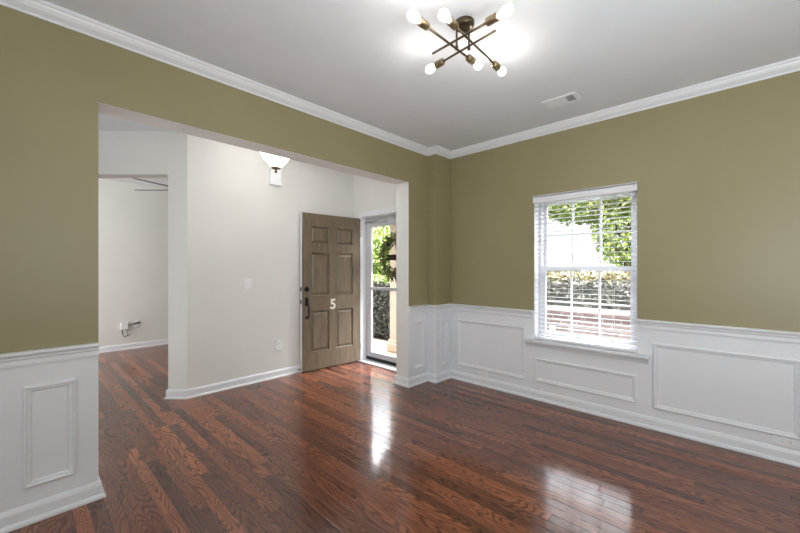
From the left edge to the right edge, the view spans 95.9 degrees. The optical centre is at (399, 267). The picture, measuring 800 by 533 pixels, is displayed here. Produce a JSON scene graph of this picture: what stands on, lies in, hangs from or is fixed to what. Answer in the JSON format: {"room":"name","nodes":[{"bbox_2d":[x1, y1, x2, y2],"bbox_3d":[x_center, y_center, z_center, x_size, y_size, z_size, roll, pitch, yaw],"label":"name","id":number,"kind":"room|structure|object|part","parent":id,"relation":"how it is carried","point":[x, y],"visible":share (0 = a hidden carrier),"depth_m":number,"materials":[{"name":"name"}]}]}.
{"room":"dining room","nodes":[
{"label":"dining room","id":0,"kind":"room"},
{"bbox_2d":[98,178,167,346],"bbox_3d":[-4.933,-0.035,5.516,0.150,2.730,6.410,0,0,43],"label":"wall","id":1,"kind":"structure","parent":0,"point":[132,223],"depth_m":5.94,"materials":[{"name":"white paint"}]},
{"bbox_2d":[121,322,139,336],"bbox_3d":[-4.406,1.003,5.906,0.257,0.235,0.069,0,0,-42],"label":"cable box","id":2,"kind":"object","parent":1,"relation":"attached to","point":[124,325],"visible":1,"depth_m":5.85,"materials":[{"name":"white plastic"}]},
{"bbox_2d":[99,339,167,352],"bbox_3d":[-4.973,1.284,5.346,0.026,0.092,5.810,0,0,43],"label":"baseboard","id":3,"kind":"structure","parent":1,"relation":"attached to","point":[104,349],"depth_m":5.94,"materials":[{"name":"white paint"}]},
{"bbox_2d":[0,5,449,512],"bbox_3d":[-1.384,-0.035,2.526,0.315,2.730,5.860,0,0,43],"label":"wall","id":4,"kind":"structure","parent":0,"point":[56,80],"depth_m":2.04,"materials":[{"name":"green paint"}]},
{"bbox_2d":[22,378,75,489],"bbox_3d":[-1.881,0.882,1.942,0.018,0.535,0.208,0,0,43],"label":"trim","id":5,"kind":"structure","parent":4,"relation":"attached to","point":[27,482],"depth_m":1.92,"materials":[{"name":"white paint"}]},
{"bbox_2d":[0,474,105,532],"bbox_3d":[-2.611,1.282,1.302,0.220,0.097,2.395,0,0,43],"label":"baseboard","id":6,"kind":"structure","parent":4,"relation":"attached to","point":[19,517],"depth_m":1.94,"materials":[{"name":"white paint"}]},
{"bbox_2d":[0,0,799,158],"bbox_3d":[0.189,-1.363,0.896,4.460,0.075,5.660,0,0,43],"label":"trim","id":7,"kind":"structure","parent":4,"relation":"attached to","point":[41,9],"depth_m":2.68,"materials":[{"name":"white paint"}]},
{"bbox_2d":[413,321,423,368],"bbox_3d":[0.219,0.882,4.155,0.018,0.535,0.180,0,0,43],"label":"trim","id":8,"kind":"structure","parent":4,"relation":"attached to","point":[415,366],"depth_m":4.14,"materials":[{"name":"white paint"}]},
{"bbox_2d":[440,319,446,365],"bbox_3d":[0.523,0.882,4.294,0.018,0.535,0.130,0,0,43],"label":"trim","id":9,"kind":"structure","parent":4,"relation":"attached to","point":[444,320],"depth_m":4.28,"materials":[{"name":"white paint"}]},
{"bbox_2d":[98,131,353,388],"bbox_3d":[-3.087,-0.035,3.687,6.087,2.730,0.900,0,0,-29],"label":"wall","id":10,"kind":"structure","parent":0,"point":[227,226],"depth_m":3.97,"materials":[{"name":"white paint"}]},
{"bbox_2d":[164,365,299,398],"bbox_3d":[-1.567,1.284,4.497,0.296,0.092,2.353,0,0,43],"label":"baseboard","id":11,"kind":"structure","parent":10,"relation":"attached to","point":[234,383],"depth_m":3.96,"materials":[{"name":"white paint"}]},
{"bbox_2d":[245,279,250,288],"bbox_3d":[-1.736,0.181,4.129,0.016,0.118,0.076,0,0,43],"label":"light switch","id":12,"kind":"object","parent":10,"relation":"attached to","point":[247,281],"visible":1,"depth_m":4.13,"materials":[{"name":"white plastic"}]},
{"bbox_2d":[260,152,288,172],"bbox_3d":[-1.275,-1.188,3.712,0.320,0.424,0.320,0,0,43],"label":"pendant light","id":13,"kind":"object","parent":10,"relation":"attached to","point":[276,162],"visible":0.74,"depth_m":3.65,"materials":[{"name":"glass"}]},
{"bbox_2d":[269,168,281,186],"bbox_3d":[-1.498,-1.095,4.351,0.058,0.200,0.140,0,0,43],"label":"door chime","id":14,"kind":"object","parent":10,"relation":"attached to","point":[275,179],"visible":0.87,"depth_m":4.32,"materials":[{"name":"white plastic"}]},
{"bbox_2d":[276,340,281,350],"bbox_3d":[-1.476,0.940,4.406,0.012,0.124,0.076,0,0,43],"label":"wall outlet","id":15,"kind":"object","parent":10,"relation":"attached to","point":[278,342],"visible":1,"depth_m":4.40,"materials":[{"name":"white plastic"}]},
{"bbox_2d":[300,212,360,372],"bbox_3d":[-0.893,0.310,4.849,0.925,2.031,0.117,0,0,-42],"label":"door","id":16,"kind":"structure","parent":10,"relation":"in","point":[330,288],"depth_m":4.83,"materials":[{"name":"beige wood"}]},
{"bbox_3d":[-1.166,0.515,4.576,0.044,0.280,0.073,0,0,-42],"label":"handle","id":17,"kind":"part","parent":16,"relation":"part of","materials":[{"name":"black metal"}]},
{"bbox_2d":[354,175,395,217],"bbox_3d":[-0.215,-0.035,4.953,1.330,2.730,0.170,0,0,43],"label":"wall","id":18,"kind":"structure","parent":0,"point":[370,194],"depth_m":5.01,"materials":[{"name":"white paint"}]},
{"bbox_2d":[357,207,395,359],"bbox_3d":[-0.174,0.268,4.905,1.075,2.125,0.184,0,0,43],"label":"door frame","id":19,"kind":"structure","parent":18,"relation":"attached to","point":[362,216],"depth_m":5.19,"materials":[{"name":"white paint"}]},
{"bbox_2d":[365,214,395,365],"bbox_3d":[-0.163,0.296,4.918,0.915,2.027,0.080,0,0,43],"label":"door","id":20,"kind":"structure","parent":18,"relation":"in","point":[389,220],"depth_m":5.17,"materials":[{"name":"white plastic"}]},
{"bbox_2d":[377,231,395,282],"bbox_3d":[-0.070,-0.155,4.952,0.735,0.723,0.177,0,0,43],"label":"wreath","id":21,"kind":"object","parent":20,"relation":"hanging from","point":[389,273],"visible":0.53,"depth_m":5.05,"materials":[{"name":"green plant"}]},
{"bbox_2d":[8,344,799,532],"bbox_3d":[-1.614,1.390,2.331,9.450,0.120,6.460,0,0,43],"label":"floor","id":22,"kind":"structure","parent":0,"point":[345,448],"depth_m":2.44,"materials":[{"name":"brown wood"}]},
{"bbox_2d":[358,359,395,371],"bbox_3d":[-0.183,1.321,4.895,0.925,0.018,0.230,0,0,43],"label":"threshold","id":23,"kind":"object","parent":22,"relation":"on","point":[366,361],"visible":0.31,"depth_m":4.91,"materials":[{"name":"white wood"}]},
{"bbox_2d":[45,0,799,187],"bbox_3d":[-1.614,-1.475,2.331,9.450,0.150,6.460,0,0,43],"label":"ceiling","id":24,"kind":"structure","parent":0,"point":[364,61],"depth_m":2.32,"materials":[{"name":"paint"}]},
{"bbox_2d":[132,178,167,190],"bbox_3d":[-2.917,-1.200,4.941,1.263,0.400,1.283,0,0,43],"label":"ceiling fan","id":25,"kind":"object","parent":24,"relation":"hanging from","point":[132,178],"visible":0.16,"depth_m":4.62,"materials":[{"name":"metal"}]},
{"bbox_3d":[-3.088,-1.070,4.559,0.118,0.028,0.490,0,0,19],"label":"blade","id":26,"kind":"part","parent":25,"relation":"part of","materials":[{"name":"white"}]},
{"bbox_3d":[-3.365,-1.070,4.960,0.490,0.028,0.118,0,0,1],"label":"blade","id":27,"kind":"part","parent":25,"relation":"part of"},
{"bbox_2d":[407,4,513,75],"bbox_3d":[0.352,-1.299,2.022,0.505,0.202,0.676,0,0,13],"label":"ceiling light","id":28,"kind":"object","parent":24,"relation":"hanging from","point":[464,25],"visible":1,"depth_m":1.95,"materials":[{"name":"brown metal"}]},
{"bbox_3d":[0.073,-1.237,1.783,0.054,0.054,0.087,0,0,44],"label":"bulb","id":29,"kind":"part","parent":28,"relation":"part of","materials":[{"name":"white glass"}]},
{"bbox_2d":[417,17,429,30],"bbox_3d":[0.120,-1.237,1.831,0.041,0.041,0.064,0,0,44],"label":"socket","id":30,"kind":"object","parent":28,"relation":"attached to","point":[422,23],"depth_m":1.82,"materials":[{"name":"gold metal"}]},
{"bbox_3d":[0.196,-1.225,2.213,0.088,0.054,0.054,0,0,44],"label":"bulb","id":31,"kind":"part","parent":28,"relation":"part of","materials":[{"name":"white glass"}]},
{"bbox_2d":[434,58,444,68],"bbox_3d":[0.238,-1.225,2.161,0.041,0.041,0.064,0,0,-40],"label":"socket","id":32,"kind":"object","parent":28,"relation":"attached to","point":[439,63],"depth_m":2.15,"materials":[{"name":"gold metal"}]},
{"bbox_3d":[0.225,-1.237,1.777,0.054,0.054,0.088,0,0,44],"label":"bulb","id":33,"kind":"part","parent":28,"relation":"part of","materials":[{"name":"white glass"}]},
{"bbox_3d":[0.270,-1.237,1.987,0.012,0.012,0.404,0,0,44],"label":"rod","id":34,"kind":"part","parent":28,"relation":"part of","materials":[{"name":"brown metal"}]},
{"bbox_2d":[446,17,458,30],"bbox_3d":[0.268,-1.237,1.829,0.041,0.041,0.064,0,0,40],"label":"socket","id":35,"kind":"object","parent":28,"relation":"attached to","point":[452,23],"depth_m":1.81,"materials":[{"name":"gold metal"}]},
{"bbox_3d":[0.318,-1.296,2.028,0.018,0.139,0.018,0,0,44],"label":"stem","id":36,"kind":"part","parent":28,"relation":"part of","materials":[{"name":"brown metal"}]},
{"bbox_3d":[0.316,-1.225,1.927,0.012,0.012,0.376,0,0,-43],"label":"rod","id":37,"kind":"part","parent":28,"relation":"part of","materials":[{"name":"brown metal"}]},
{"bbox_3d":[0.384,-1.290,2.010,0.018,0.151,0.018,0,0,44],"label":"stem","id":38,"kind":"part","parent":28,"relation":"part of","materials":[{"name":"brown metal"}]},
{"bbox_3d":[0.370,-1.225,2.006,0.012,0.012,0.378,0,0,-40],"label":"rod","id":39,"kind":"part","parent":28,"relation":"part of","materials":[{"name":"brown metal"}]},
{"bbox_2d":[465,54,475,64],"bbox_3d":[0.420,-1.237,2.143,0.041,0.041,0.064,0,0,44],"label":"socket","id":40,"kind":"object","parent":28,"relation":"attached to","point":[469,58],"depth_m":2.13,"materials":[{"name":"gold metal"}]},
{"bbox_3d":[0.427,-1.237,2.019,0.012,0.012,0.469,0,0,40],"label":"rod","id":41,"kind":"part","parent":28,"relation":"part of","materials":[{"name":"brown metal"}]},
{"bbox_3d":[0.466,-1.237,2.191,0.054,0.054,0.087,0,0,44],"label":"bulb","id":42,"kind":"part","parent":28,"relation":"part of","materials":[{"name":"white glass"}]},
{"bbox_2d":[485,12,498,26],"bbox_3d":[0.455,-1.225,1.780,0.041,0.041,0.064,0,0,-43],"label":"socket","id":43,"kind":"object","parent":28,"relation":"attached to","point":[492,19],"depth_m":1.76,"materials":[{"name":"gold metal"}]},
{"bbox_2d":[491,61,500,70],"bbox_3d":[0.587,-1.237,2.210,0.041,0.041,0.064,0,0,40],"label":"socket","id":44,"kind":"object","parent":28,"relation":"attached to","point":[495,65],"depth_m":2.19,"materials":[{"name":"gold metal"}]},
{"bbox_3d":[0.630,-1.237,2.262,0.054,0.054,0.088,0,0,44],"label":"bulb","id":45,"kind":"part","parent":28,"relation":"part of","materials":[{"name":"white glass"}]},
{"bbox_3d":[0.500,-1.225,1.731,0.088,0.054,0.054,0,0,44],"label":"bulb","id":46,"kind":"part","parent":28,"relation":"part of","materials":[{"name":"white glass"}]},
{"bbox_2d":[541,92,581,108],"bbox_3d":[1.350,-1.397,3.020,0.270,0.007,0.170,0,0,43],"label":"ceiling vent","id":47,"kind":"object","parent":24,"relation":"in","point":[571,97],"visible":1,"depth_m":3.01,"materials":[{"name":"white plastic"}]},
{"bbox_2d":[450,71,799,450],"bbox_3d":[2.260,-0.035,2.970,4.610,2.730,0.200,0,0,43],"label":"wall","id":48,"kind":"structure","parent":0,"point":[717,174],"depth_m":2.89,"materials":[{"name":"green paint"}]},
{"bbox_2d":[409,303,533,317],"bbox_3d":[0.730,0.471,3.860,1.165,0.081,0.615,0,0,43],"label":"trim","id":49,"kind":"structure","parent":48,"relation":"attached to","point":[443,307],"depth_m":4.08,"materials":[{"name":"white paint"}]},
{"bbox_2d":[478,369,487,376],"bbox_3d":[0.937,1.182,4.079,0.124,0.076,0.012,0,0,43],"label":"wall outlet","id":50,"kind":"object","parent":48,"relation":"attached to","point":[480,372],"visible":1,"depth_m":4.07,"materials":[{"name":"white plastic"}]},
{"bbox_2d":[457,319,525,379],"bbox_3d":[0.991,0.882,4.024,0.838,0.545,0.018,0,0,43],"label":"trim","id":51,"kind":"structure","parent":48,"relation":"attached to","point":[523,376],"depth_m":3.96,"materials":[{"name":"white paint"}]},
{"bbox_2d":[535,358,636,402],"bbox_3d":[1.687,1.029,3.363,0.882,0.238,0.018,0,0,43],"label":"trim","id":52,"kind":"structure","parent":48,"relation":"attached to","point":[633,399],"depth_m":3.31,"materials":[{"name":"white paint"}]},
{"bbox_2d":[523,338,649,363],"bbox_3d":[1.703,0.764,3.384,1.076,0.076,0.166,0,0,43],"label":"window sill","id":53,"kind":"structure","parent":48,"relation":"attached to","point":[566,347],"depth_m":3.29,"materials":[{"name":"white paint"}]},
{"bbox_2d":[538,192,636,348],"bbox_3d":[1.790,0.003,3.478,0.890,1.455,0.090,0,0,43],"label":"window","id":54,"kind":"structure","parent":48,"relation":"in","point":[542,271],"depth_m":3.48,"materials":[{"name":"white plastic"}]},
{"bbox_2d":[533,182,637,352],"bbox_3d":[1.700,-0.002,3.381,0.896,1.448,0.085,0,0,43],"label":"window blind","id":55,"kind":"object","parent":54,"relation":"attached to","point":[627,187],"visible":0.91,"depth_m":3.32,"materials":[{"name":"white plastic"}]},
{"bbox_3d":[1.709,0.711,3.392,0.874,0.022,0.050,0,0,44],"label":"rail","id":56,"kind":"part","parent":55,"relation":"part of","materials":[{"name":"white plastic"}]},
{"bbox_3d":[1.900,0.022,3.210,0.002,1.385,0.056,0,0,44],"label":"ladder cord","id":57,"kind":"part","parent":55,"relation":"part of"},
{"bbox_3d":[1.896,-0.512,3.161,0.002,0.285,0.002,0,0,44],"label":"pull cord","id":58,"kind":"part","parent":55,"relation":"part of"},
{"bbox_3d":[1.777,0.340,3.463,0.820,0.710,0.030,0,0,44],"label":"sash","id":59,"kind":"part","parent":54,"relation":"part of","materials":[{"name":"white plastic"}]},
{"bbox_3d":[1.804,-0.333,3.492,0.820,0.715,0.030,0,0,44],"label":"sash","id":60,"kind":"part","parent":54,"relation":"part of","materials":[{"name":"white plastic"}]},
{"bbox_2d":[393,369,799,466],"bbox_3d":[1.824,1.282,2.801,4.710,0.097,0.645,0,0,43],"label":"baseboard","id":61,"kind":"structure","parent":48,"relation":"attached to","point":[755,448],"depth_m":3.09,"materials":[{"name":"white paint"}]},
{"bbox_2d":[637,319,799,343],"bbox_3d":[2.872,0.471,2.224,2.395,0.081,0.040,0,0,43],"label":"trim","id":62,"kind":"structure","parent":48,"relation":"attached to","point":[791,337],"depth_m":2.67,"materials":[{"name":"white paint"}]},
{"bbox_2d":[652,343,799,440],"bbox_3d":[2.387,0.888,2.699,0.827,0.540,0.018,0,0,43],"label":"trim","id":63,"kind":"structure","parent":48,"relation":"attached to","point":[796,436],"depth_m":2.64,"materials":[{"name":"white paint"}]},
{"bbox_2d":[773,435,798,449],"bbox_3d":[2.637,1.184,2.466,0.124,0.076,0.012,0,0,43],"label":"wall outlet","id":64,"kind":"object","parent":48,"relation":"attached to","point":[778,440],"visible":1,"depth_m":2.46,"materials":[{"name":"white plastic"}]},
{"bbox_3d":[-1.757,-0.035,-1.263,4.610,2.730,0.150,0,0,44],"label":"wall","id":65,"kind":"structure","parent":0,"visible":0},
{"bbox_2d":[0,342,99,369],"bbox_3d":[-0.945,0.471,-0.299,4.460,0.081,2.365,0,0,43],"label":"trim","id":66,"kind":"structure","parent":65,"relation":"attached to","point":[10,360],"depth_m":1.93,"materials":[{"name":"white paint"}]},
{"label":"outside","id":67,"kind":"structure","parent":0,"visible":0},
{"bbox_3d":[13.397,1.680,28.645,100.000,0.200,80.000,0,0,44],"label":"ground","id":68,"kind":"structure","parent":67,"visible":0},
{"bbox_2d":[373,226,389,275],"bbox_3d":[-0.904,-0.134,14.276,5.333,3.439,3.172,0,0,21],"label":"shade tree","id":69,"kind":"object","parent":68,"relation":"on","point":[378,232],"visible":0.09,"depth_m":13.19,"materials":[{"name":"green plant"}]},
{"bbox_2d":[373,336,389,340],"bbox_3d":[2.478,1.570,6.244,11.000,0.020,2.530,0,0,43],"label":"mulch bed","id":70,"kind":"object","parent":68,"relation":"on","point":[374,337],"visible":0.02,"depth_m":7.99,"materials":[{"name":"brown soil"}]},
{"bbox_2d":[373,274,389,338],"bbox_3d":[-0.332,0.837,8.445,3.673,1.433,1.170,0,0,43],"label":"hedge","id":71,"kind":"object","parent":70,"relation":"on","point":[381,298],"visible":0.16,"depth_m":7.93,"materials":[{"name":"green plant"}]},
{"bbox_2d":[547,270,629,311],"bbox_3d":[4.387,0.771,5.138,6.063,1.557,1.074,0,0,43],"label":"hedge","id":72,"kind":"object","parent":70,"relation":"on","point":[622,283],"visible":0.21,"depth_m":5.89,"materials":[{"name":"green plant"}]},
{"bbox_2d":[373,339,395,356],"bbox_3d":[-0.182,1.495,6.018,2.650,0.130,1.420,0,0,43],"label":"floor","id":73,"kind":"structure","parent":68,"relation":"on","point":[380,346],"depth_m":6.49,"materials":[{"name":"beige concrete"}]},
{"bbox_2d":[387,225,395,351],"bbox_3d":[0.034,0.055,6.254,0.380,2.750,0.380,0,0,43],"label":"porch column","id":74,"kind":"structure","parent":73,"relation":"on","point":[391,345],"depth_m":6.19,"materials":[{"name":"beige paint"}]},
{"bbox_2d":[547,247,581,273],"bbox_3d":[9.625,0.480,32.224,11.000,4.600,7.600,0,0,43],"label":"house","id":75,"kind":"structure","parent":68,"relation":"on","point":[551,257],"depth_m":28.48,"materials":[{"name":"white"}]},
{"bbox_2d":[547,306,629,341],"bbox_3d":[3.510,1.075,3.989,5.240,1.010,0.280,0,0,43],"label":"brick wall","id":76,"kind":"structure","parent":68,"relation":"on","point":[552,308],"depth_m":4.79,"materials":[{"name":"red brick"}]},
{"bbox_2d":[548,195,630,272],"bbox_3d":[5.490,-0.842,9.390,4.392,4.851,2.252,0,0,43],"label":"shade tree","id":77,"kind":"object","parent":68,"relation":"on","point":[609,251],"visible":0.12,"depth_m":9.17,"materials":[{"name":"green plant"}]}
]}

